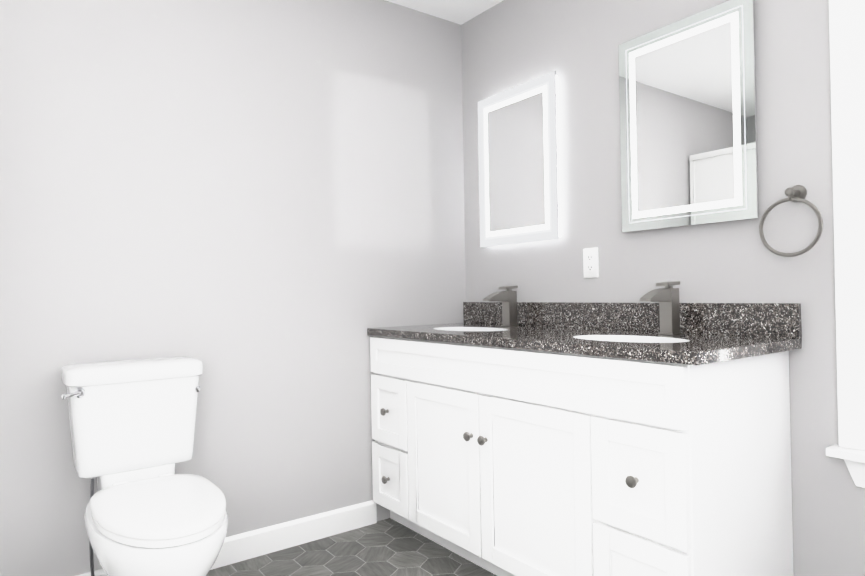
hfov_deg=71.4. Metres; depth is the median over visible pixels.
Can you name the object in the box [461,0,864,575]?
wall
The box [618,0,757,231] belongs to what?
mirror
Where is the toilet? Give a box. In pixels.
[61,356,227,575]
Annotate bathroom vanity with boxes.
[367,281,801,575]
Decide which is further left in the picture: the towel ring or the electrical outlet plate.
the electrical outlet plate
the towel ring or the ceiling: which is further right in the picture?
the towel ring
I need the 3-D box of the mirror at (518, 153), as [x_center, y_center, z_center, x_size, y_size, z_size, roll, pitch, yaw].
[0.369,-0.532,2.622,0.029,0.679,0.475,-1,-1,-37]
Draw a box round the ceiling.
[386,0,502,24]
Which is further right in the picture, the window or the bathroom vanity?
the window
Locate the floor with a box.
[206,518,495,575]
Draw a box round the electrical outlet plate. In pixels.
[583,247,598,277]
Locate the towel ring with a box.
[759,185,822,256]
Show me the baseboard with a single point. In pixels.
(258, 542)
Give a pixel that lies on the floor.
(388, 547)
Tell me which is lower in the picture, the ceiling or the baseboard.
the baseboard
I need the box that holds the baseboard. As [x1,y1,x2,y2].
[76,500,376,575]
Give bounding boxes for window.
[826,0,864,487]
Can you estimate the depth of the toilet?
1.79 m
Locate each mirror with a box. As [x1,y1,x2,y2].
[478,71,560,246]
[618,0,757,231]
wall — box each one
[0,0,465,575]
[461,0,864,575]
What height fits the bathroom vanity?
1.015 m
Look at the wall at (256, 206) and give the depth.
2.25 m

